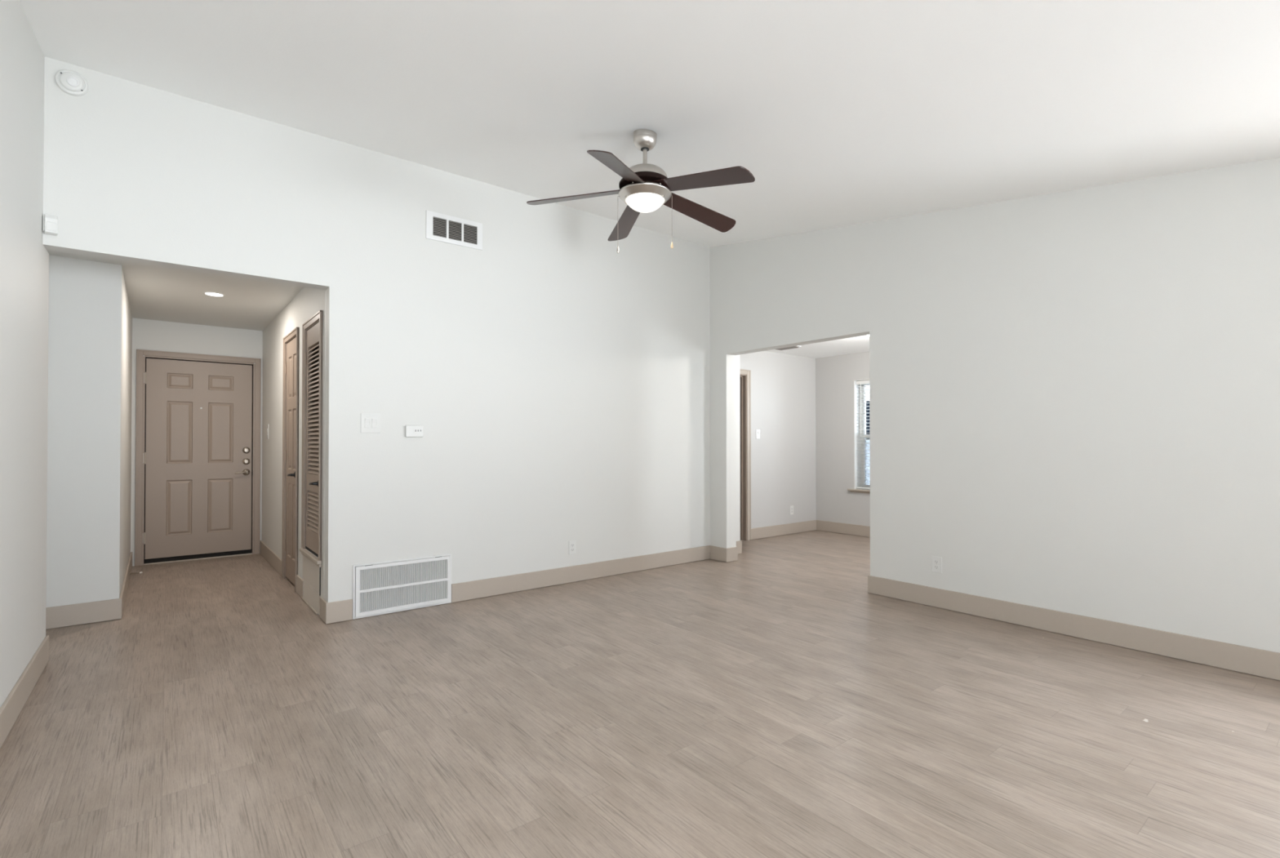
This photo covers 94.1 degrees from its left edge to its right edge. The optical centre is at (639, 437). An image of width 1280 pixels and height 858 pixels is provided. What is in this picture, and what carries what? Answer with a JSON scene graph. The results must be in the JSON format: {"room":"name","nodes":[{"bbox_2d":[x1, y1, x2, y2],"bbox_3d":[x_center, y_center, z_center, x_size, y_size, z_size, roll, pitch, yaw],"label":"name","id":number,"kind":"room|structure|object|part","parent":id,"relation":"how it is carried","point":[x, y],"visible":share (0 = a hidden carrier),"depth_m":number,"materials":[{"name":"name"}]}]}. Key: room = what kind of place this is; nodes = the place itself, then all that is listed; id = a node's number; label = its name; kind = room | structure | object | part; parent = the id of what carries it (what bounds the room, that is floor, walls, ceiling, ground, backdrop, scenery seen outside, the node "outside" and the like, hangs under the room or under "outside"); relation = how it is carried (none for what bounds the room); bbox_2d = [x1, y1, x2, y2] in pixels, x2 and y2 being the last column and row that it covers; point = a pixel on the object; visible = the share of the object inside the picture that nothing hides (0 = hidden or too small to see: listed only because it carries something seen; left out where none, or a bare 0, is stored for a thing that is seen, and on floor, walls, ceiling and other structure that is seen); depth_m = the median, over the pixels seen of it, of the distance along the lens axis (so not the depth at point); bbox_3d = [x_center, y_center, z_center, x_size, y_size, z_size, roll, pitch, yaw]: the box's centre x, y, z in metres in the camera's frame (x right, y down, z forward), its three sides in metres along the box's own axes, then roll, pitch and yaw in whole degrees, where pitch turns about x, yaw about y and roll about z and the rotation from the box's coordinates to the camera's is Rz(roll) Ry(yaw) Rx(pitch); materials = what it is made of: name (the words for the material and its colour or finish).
{"room":"empty living room","nodes":[
{"label":"empty living room","id":0,"kind":"room"},
{"bbox_2d":[0,0,48,707],"bbox_3d":[-1.170,-0.466,0.538,0.120,3.361,6.990,0,-1,-38],"label":"wall","id":1,"kind":"structure","parent":0,"point":[24,257],"depth_m":2.71,"materials":[{"name":"white paint"}]},
{"bbox_2d":[0,635,48,748],"bbox_3d":[-1.164,1.144,0.625,0.014,0.139,6.840,0,-1,-38],"label":"baseboard","id":2,"kind":"structure","parent":1,"relation":"attached to","point":[10,710],"depth_m":2.70,"materials":[{"name":"beige paint"}]},
{"bbox_2d":[45,254,132,607],"bbox_3d":[-5.014,-0.019,4.457,1.811,2.537,2.382,0,-1,-38],"label":"wall","id":3,"kind":"structure","parent":0,"point":[90,318],"depth_m":4.00,"materials":[{"name":"white paint"}]},
{"bbox_2d":[45,551,132,629],"bbox_3d":[-4.696,1.179,4.618,1.128,0.139,2.268,0,-1,-38],"label":"baseboard","id":4,"kind":"structure","parent":3,"relation":"attached to","point":[71,615],"depth_m":3.99,"materials":[{"name":"beige paint"}]},
{"bbox_2d":[46,249,304,330],"bbox_3d":[-4.522,-1.248,4.401,3.565,0.120,3.402,0,-1,-38],"label":"ceiling","id":5,"kind":"structure","parent":0,"point":[159,293],"depth_m":4.98,"materials":[{"name":"white paint"}]},
{"bbox_2d":[203,291,225,296],"bbox_3d":[-3.510,-1.181,4.910,0.148,0.006,0.148,0,-1,-38],"label":"recessed light","id":6,"kind":"object","parent":5,"relation":"in","point":[209,293],"visible":1,"depth_m":4.90,"materials":[{"name":"white glass"}]},
{"bbox_2d":[204,293,222,296],"bbox_3d":[-3.510,-1.180,4.910,0.121,0.004,0.121,0,-1,-42],"label":"diffuser","id":7,"kind":"object","parent":6,"relation":"attached to","point":[209,294],"depth_m":4.90,"materials":[{"name":"white"}]},
{"bbox_2d":[130,317,262,566],"bbox_3d":[-4.603,-0.004,6.233,1.090,2.537,0.120,0,-1,-39],"label":"wall","id":8,"kind":"structure","parent":0,"point":[147,334],"depth_m":6.11,"materials":[{"name":"white paint"}]},
{"bbox_2d":[134,349,261,566],"bbox_3d":[-4.576,0.200,6.210,1.040,2.130,0.168,0,-1,-39],"label":"door","id":9,"kind":"structure","parent":8,"relation":"in","point":[197,416],"depth_m":6.17,"materials":[{"name":"beige paint"}]},
{"bbox_3d":[-4.265,0.373,6.391,0.141,0.068,0.059,0,-1,-39],"label":"lever handle","id":10,"kind":"part","parent":9,"relation":"part of","materials":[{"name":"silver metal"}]},
{"bbox_2d":[261,287,325,598],"bbox_3d":[-3.144,-0.011,5.394,0.120,2.537,3.262,0,-1,-39],"label":"wall","id":11,"kind":"structure","parent":0,"point":[308,301],"depth_m":5.62,"materials":[{"name":"white paint"}]},
{"bbox_2d":[266,424,268,439],"bbox_3d":[-3.856,-0.061,6.167,0.012,0.155,0.085,0,-1,-39],"label":"light switch","id":12,"kind":"object","parent":11,"relation":"attached to","point":[267,424],"visible":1,"depth_m":6.14,"materials":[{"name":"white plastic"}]},
{"bbox_2d":[259,540,281,575],"bbox_3d":[-3.676,1.191,5.933,0.014,0.139,1.497,0,-1,-39],"label":"baseboard","id":13,"kind":"structure","parent":11,"relation":"attached to","point":[270,556],"depth_m":5.86,"materials":[{"name":"beige paint"}]},
{"bbox_2d":[281,326,299,591],"bbox_3d":[-2.957,0.174,5.127,0.183,2.162,0.678,0,-1,-39],"label":"door","id":14,"kind":"structure","parent":11,"relation":"in","point":[291,344],"depth_m":5.16,"materials":[{"name":"beige paint"}]},
{"bbox_3d":[-2.891,0.309,4.944,0.056,0.062,0.145,0,-1,-39],"label":"lever handle","id":15,"kind":"part","parent":14,"relation":"part of","materials":[{"name":"black metal"}]},
{"bbox_2d":[296,574,303,597],"bbox_3d":[-2.689,1.180,4.715,0.014,0.139,0.292,0,-1,-39],"label":"baseboard","id":16,"kind":"structure","parent":11,"relation":"attached to","point":[300,582],"depth_m":4.69,"materials":[{"name":"beige paint"}]},
{"bbox_2d":[301,555,320,615],"bbox_3d":[-2.435,1.073,4.400,0.018,0.349,0.614,0,-1,-39],"label":"access panel","id":17,"kind":"object","parent":11,"relation":"attached to","point":[311,571],"visible":0.92,"depth_m":4.35,"materials":[{"name":"beige paint"}]},
{"bbox_3d":[-2.447,1.241,4.407,0.010,0.013,0.585,0,-1,-39],"label":"shoe moulding","id":18,"kind":"part","parent":17,"relation":"part of","materials":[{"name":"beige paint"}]},
{"bbox_2d":[299,310,323,567],"bbox_3d":[-2.388,0.011,4.428,0.183,1.811,0.660,0,-1,-39],"label":"door","id":19,"kind":"structure","parent":11,"relation":"in","point":[312,338],"depth_m":4.48,"materials":[{"name":"beige paint"}]},
{"bbox_3d":[-2.430,0.880,4.386,0.030,0.047,0.660,0,-1,-39],"label":"sill","id":20,"kind":"part","parent":19,"relation":"part of","materials":[{"name":"beige paint"}]},
{"bbox_3d":[-2.312,0.325,4.230,0.056,0.062,0.145,0,-1,-39],"label":"lever handle","id":21,"kind":"part","parent":19,"relation":"part of","materials":[{"name":"black metal"}]},
{"bbox_2d":[320,596,327,622],"bbox_3d":[-2.153,1.174,4.055,0.014,0.139,0.190,0,-1,-39],"label":"baseboard","id":22,"kind":"object","parent":11,"relation":"attached to","point":[322,602],"visible":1,"depth_m":4.04,"materials":[{"name":"beige paint"}]},
{"bbox_2d":[42,56,740,618],"bbox_3d":[-1.110,-0.453,4.851,5.530,3.411,0.120,0,-1,-38],"label":"wall","id":23,"kind":"structure","parent":0,"point":[557,380],"depth_m":4.47,"materials":[{"name":"white paint"}]},
{"bbox_2d":[42,213,57,235],"bbox_3d":[-3.122,-1.128,3.153,0.038,0.100,0.056,0,-1,40],"label":"sensor","id":24,"kind":"object","parent":23,"relation":"attached to","point":[50,223],"visible":1,"depth_m":3.14,"materials":[{"name":"white plastic"}]},
{"bbox_2d":[54,69,88,96],"bbox_3d":[-3.067,-1.920,3.215,0.132,0.132,0.032,0,-1,-38],"label":"smoke detector","id":25,"kind":"object","parent":23,"relation":"attached to","point":[72,82],"visible":1,"depth_m":3.21,"materials":[{"name":"white plastic"}]},
{"bbox_2d":[325,599,352,623],"bbox_3d":[-2.030,1.174,4.022,0.164,0.139,0.014,0,-1,-38],"label":"baseboard","id":26,"kind":"structure","parent":23,"relation":"attached to","point":[339,611],"depth_m":4.01,"materials":[{"name":"beige paint"}]},
{"bbox_2d":[360,413,380,432],"bbox_3d":[-1.877,-0.100,4.155,0.130,0.136,0.012,0,-1,-38],"label":"light switch","id":27,"kind":"object","parent":23,"relation":"attached to","point":[370,422],"visible":1,"depth_m":4.15,"materials":[{"name":"white plastic"}]},
{"bbox_2d":[352,553,451,619],"bbox_3d":[-1.694,1.061,4.286,0.686,0.368,0.018,0,-1,-38],"label":"air vent","id":28,"kind":"object","parent":23,"relation":"in","point":[379,588],"visible":1,"depth_m":4.27,"materials":[{"name":"white metal"}]},
{"bbox_2d":[404,425,423,437],"bbox_3d":[-1.641,-0.046,4.333,0.128,0.088,0.026,0,-1,-38],"label":"thermostat","id":29,"kind":"object","parent":23,"relation":"attached to","point":[411,431],"visible":1,"depth_m":4.32,"materials":[{"name":"white plastic"}]},
{"bbox_3d":[-1.619,-0.051,4.337,0.064,0.042,0.001,0,-1,-38],"label":"panel","id":30,"kind":"part","parent":29,"relation":"part of","materials":[{"name":"white plastic"}]},
{"bbox_2d":[426,209,482,250],"bbox_3d":[-1.409,-1.576,4.541,0.437,0.208,0.009,0,-1,-38],"label":"air vent","id":31,"kind":"object","parent":23,"relation":"in","point":[440,227],"visible":1,"depth_m":4.53,"materials":[{"name":"white metal"}]},
{"bbox_2d":[568,540,576,554],"bbox_3d":[-0.586,0.955,5.171,0.072,0.118,0.009,0,-1,-38],"label":"electrical outlet","id":32,"kind":"object","parent":23,"relation":"attached to","point":[572,544],"visible":1,"depth_m":5.17,"materials":[{"name":"white plastic"}]},
{"bbox_2d":[451,545,710,602],"bbox_3d":[-0.344,1.186,5.357,2.757,0.139,0.014,0,-1,-38],"label":"baseboard","id":33,"kind":"structure","parent":23,"relation":"attached to","point":[468,590],"depth_m":5.15,"materials":[{"name":"beige paint"}]},
{"bbox_2d":[736,540,742,554],"bbox_3d":[0.941,1.195,6.452,0.337,0.139,0.134,0,-1,-38],"label":"baseboard","id":34,"kind":"structure","parent":23,"relation":"attached to","point":[739,544],"depth_m":6.48,"materials":[{"name":"beige paint"}]},
{"bbox_2d":[0,529,1279,857],"bbox_3d":[0.169,1.302,3.599,9.950,0.120,10.450,0,-1,-38],"label":"floor","id":35,"kind":"structure","parent":0,"point":[765,703],"depth_m":2.54,"materials":[{"name":"plastic"}]},
{"bbox_2d":[19,0,1279,247],"bbox_3d":[0.894,-1.688,2.056,5.187,1.290,6.888,0,-1,-38],"label":"ceiling","id":36,"kind":"structure","parent":0,"point":[840,113],"depth_m":2.85,"materials":[{"name":"white paint"}]},
{"bbox_2d":[526,128,755,253],"bbox_3d":[0.069,-1.423,3.486,1.282,0.710,1.317,0,-1,-38],"label":"ceiling fan","id":37,"kind":"object","parent":36,"relation":"hanging from","point":[644,187],"visible":1,"depth_m":3.39,"materials":[{"name":"brown wood"}]},
{"bbox_3d":[-0.357,-1.404,3.477,0.607,0.006,0.140,-7,14,2],"label":"blade","id":38,"kind":"part","parent":37,"relation":"part of","materials":[{"name":"brown wood"}]},
{"bbox_3d":[-0.102,-1.398,3.103,0.140,0.006,0.607,15,12,18],"label":"blade","id":39,"kind":"part","parent":37,"relation":"part of","materials":[{"name":"brown wood"}]},
{"bbox_3d":[-0.079,-1.403,3.835,0.140,0.006,0.607,-14,-3,-17],"label":"blade","id":40,"kind":"part","parent":37,"relation":"part of","materials":[{"name":"brown wood"}]},
{"bbox_3d":[0.029,-1.349,3.464,0.228,0.058,0.228,0,-1,-38],"label":"lamp shade","id":41,"kind":"part","parent":37,"relation":"part of","materials":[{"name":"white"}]},
{"bbox_3d":[0.182,-1.271,3.458,0.011,0.279,0.003,0,-1,2],"label":"pull chain","id":42,"kind":"part","parent":37,"relation":"part of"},
{"bbox_3d":[0.347,-1.397,3.682,0.607,0.006,0.140,9,-18,-34],"label":"blade","id":43,"kind":"part","parent":37,"relation":"part of","materials":[{"name":"brown wood"}]},
{"bbox_3d":[0.333,-1.393,3.229,0.607,0.006,0.140,10,-7,37],"label":"blade","id":44,"kind":"part","parent":37,"relation":"part of","materials":[{"name":"brown wood"}]},
{"bbox_2d":[739,351,816,528],"bbox_3d":[1.283,0.034,7.438,3.250,2.483,0.130,0,-1,-38],"label":"wall","id":45,"kind":"structure","parent":0,"point":[783,386],"depth_m":7.81,"materials":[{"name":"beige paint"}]},
{"bbox_2d":[739,368,751,540],"bbox_3d":[0.966,0.216,7.172,0.940,2.114,0.149,0,-1,-38],"label":"door","id":46,"kind":"structure","parent":45,"relation":"in","point":[744,375],"depth_m":7.39,"materials":[{"name":"beige paint"}]},
{"bbox_2d":[755,429,759,439],"bbox_3d":[1.492,-0.041,7.512,0.072,0.118,0.012,0,-1,-38],"label":"light switch","id":47,"kind":"object","parent":45,"relation":"attached to","point":[757,431],"visible":1,"depth_m":7.51,"materials":[{"name":"white plastic"}]},
{"bbox_2d":[751,520,816,539],"bbox_3d":[1.910,1.208,7.832,1.366,0.139,0.014,0,-1,-38],"label":"baseboard","id":48,"kind":"structure","parent":45,"relation":"attached to","point":[807,526],"depth_m":7.79,"materials":[{"name":"beige paint"}]},
{"bbox_2d":[790,505,793,515],"bbox_3d":[2.019,0.967,7.923,0.072,0.118,0.009,0,-1,-38],"label":"electrical outlet","id":49,"kind":"object","parent":45,"relation":"attached to","point":[792,506],"visible":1,"depth_m":7.92,"materials":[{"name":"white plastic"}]},
{"bbox_2d":[765,335,869,358],"bbox_3d":[2.782,-1.184,5.556,3.250,0.120,4.938,0,-1,-38],"label":"ceiling","id":50,"kind":"structure","parent":0,"point":[855,344],"depth_m":7.45,"materials":[{"name":"white paint"}]},
{"bbox_2d":[776,345,801,350],"bbox_3d":[1.791,-1.099,7.298,0.180,0.018,0.320,0,-1,-38],"label":"ceiling vent","id":51,"kind":"object","parent":50,"relation":"in","point":[797,346],"visible":0.59,"depth_m":7.28,"materials":[{"name":"white metal"}]},
{"bbox_2d":[815,351,870,534],"bbox_3d":[4.030,0.025,6.426,0.200,2.483,4.868,0,-1,-38],"label":"wall","id":52,"kind":"structure","parent":0,"point":[835,375],"depth_m":8.00,"materials":[{"name":"beige paint"}]},
{"bbox_2d":[816,520,870,537],"bbox_3d":[3.889,1.195,6.423,0.014,0.139,4.654,0,-1,-38],"label":"baseboard","id":53,"kind":"structure","parent":52,"relation":"attached to","point":[825,526],"depth_m":7.91,"materials":[{"name":"beige paint"}]},
{"bbox_2d":[847,378,870,493],"bbox_3d":[3.149,-0.019,7.503,0.245,1.470,1.060,0,-1,-38],"label":"window","id":54,"kind":"structure","parent":52,"relation":"in","point":[860,446],"depth_m":7.86,"materials":[{"name":"glass"}]},
{"bbox_2d":[856,380,870,488],"bbox_3d":[3.127,-0.040,7.486,0.068,1.405,0.878,0,-1,-38],"label":"window blind","id":55,"kind":"object","parent":54,"relation":"attached to","point":[862,382],"visible":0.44,"depth_m":7.75,"materials":[{"name":"white plastic"}]},
{"bbox_3d":[3.223,-0.036,7.562,0.055,1.415,0.890,0,-1,-38],"label":"frame","id":56,"kind":"part","parent":54,"relation":"part of","materials":[{"name":"white plastic"}]},
{"bbox_2d":[709,156,1279,653],"bbox_3d":[2.891,-0.439,3.620,0.140,3.361,6.778,0,-1,-38],"label":"wall","id":57,"kind":"structure","parent":0,"point":[1074,394],"depth_m":3.77,"materials":[{"name":"white paint"}]},
{"bbox_2d":[710,545,737,562],"bbox_3d":[0.868,1.193,6.160,0.168,0.139,0.234,0,-1,-38],"label":"baseboard","id":58,"kind":"object","parent":57,"relation":"attached to","point":[719,553],"visible":0.9,"depth_m":6.08,"materials":[{"name":"beige paint"}]},
{"bbox_2d":[931,555,942,573],"bbox_3d":[2.183,0.935,4.382,0.009,0.118,0.072,0,-1,-38],"label":"electrical outlet","id":59,"kind":"object","parent":57,"relation":"attached to","point":[936,561],"visible":1,"depth_m":4.38,"materials":[{"name":"white plastic"}]},
{"bbox_2d":[867,574,1279,680],"bbox_3d":[3.397,1.165,2.957,0.154,0.139,4.832,0,-1,-38],"label":"baseboard","id":60,"kind":"structure","parent":57,"relation":"attached to","point":[1242,659],"depth_m":3.62,"materials":[{"name":"beige paint"}]},
{"label":"outside","id":61,"kind":"structure","parent":0,"visible":0},
{"bbox_3d":[6.647,1.576,10.357,8.700,0.250,20.000,0,-1,-38],"label":"ground","id":62,"kind":"structure","parent":61,"visible":0},
{"bbox_2d":[866,385,870,484],"bbox_3d":[4.036,-1.124,13.160,0.340,5.200,8.400,0,-1,-38],"label":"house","id":63,"kind":"structure","parent":62,"relation":"on","point":[868,444],"depth_m":12.14,"materials":[{"name":"white"}]}
]}

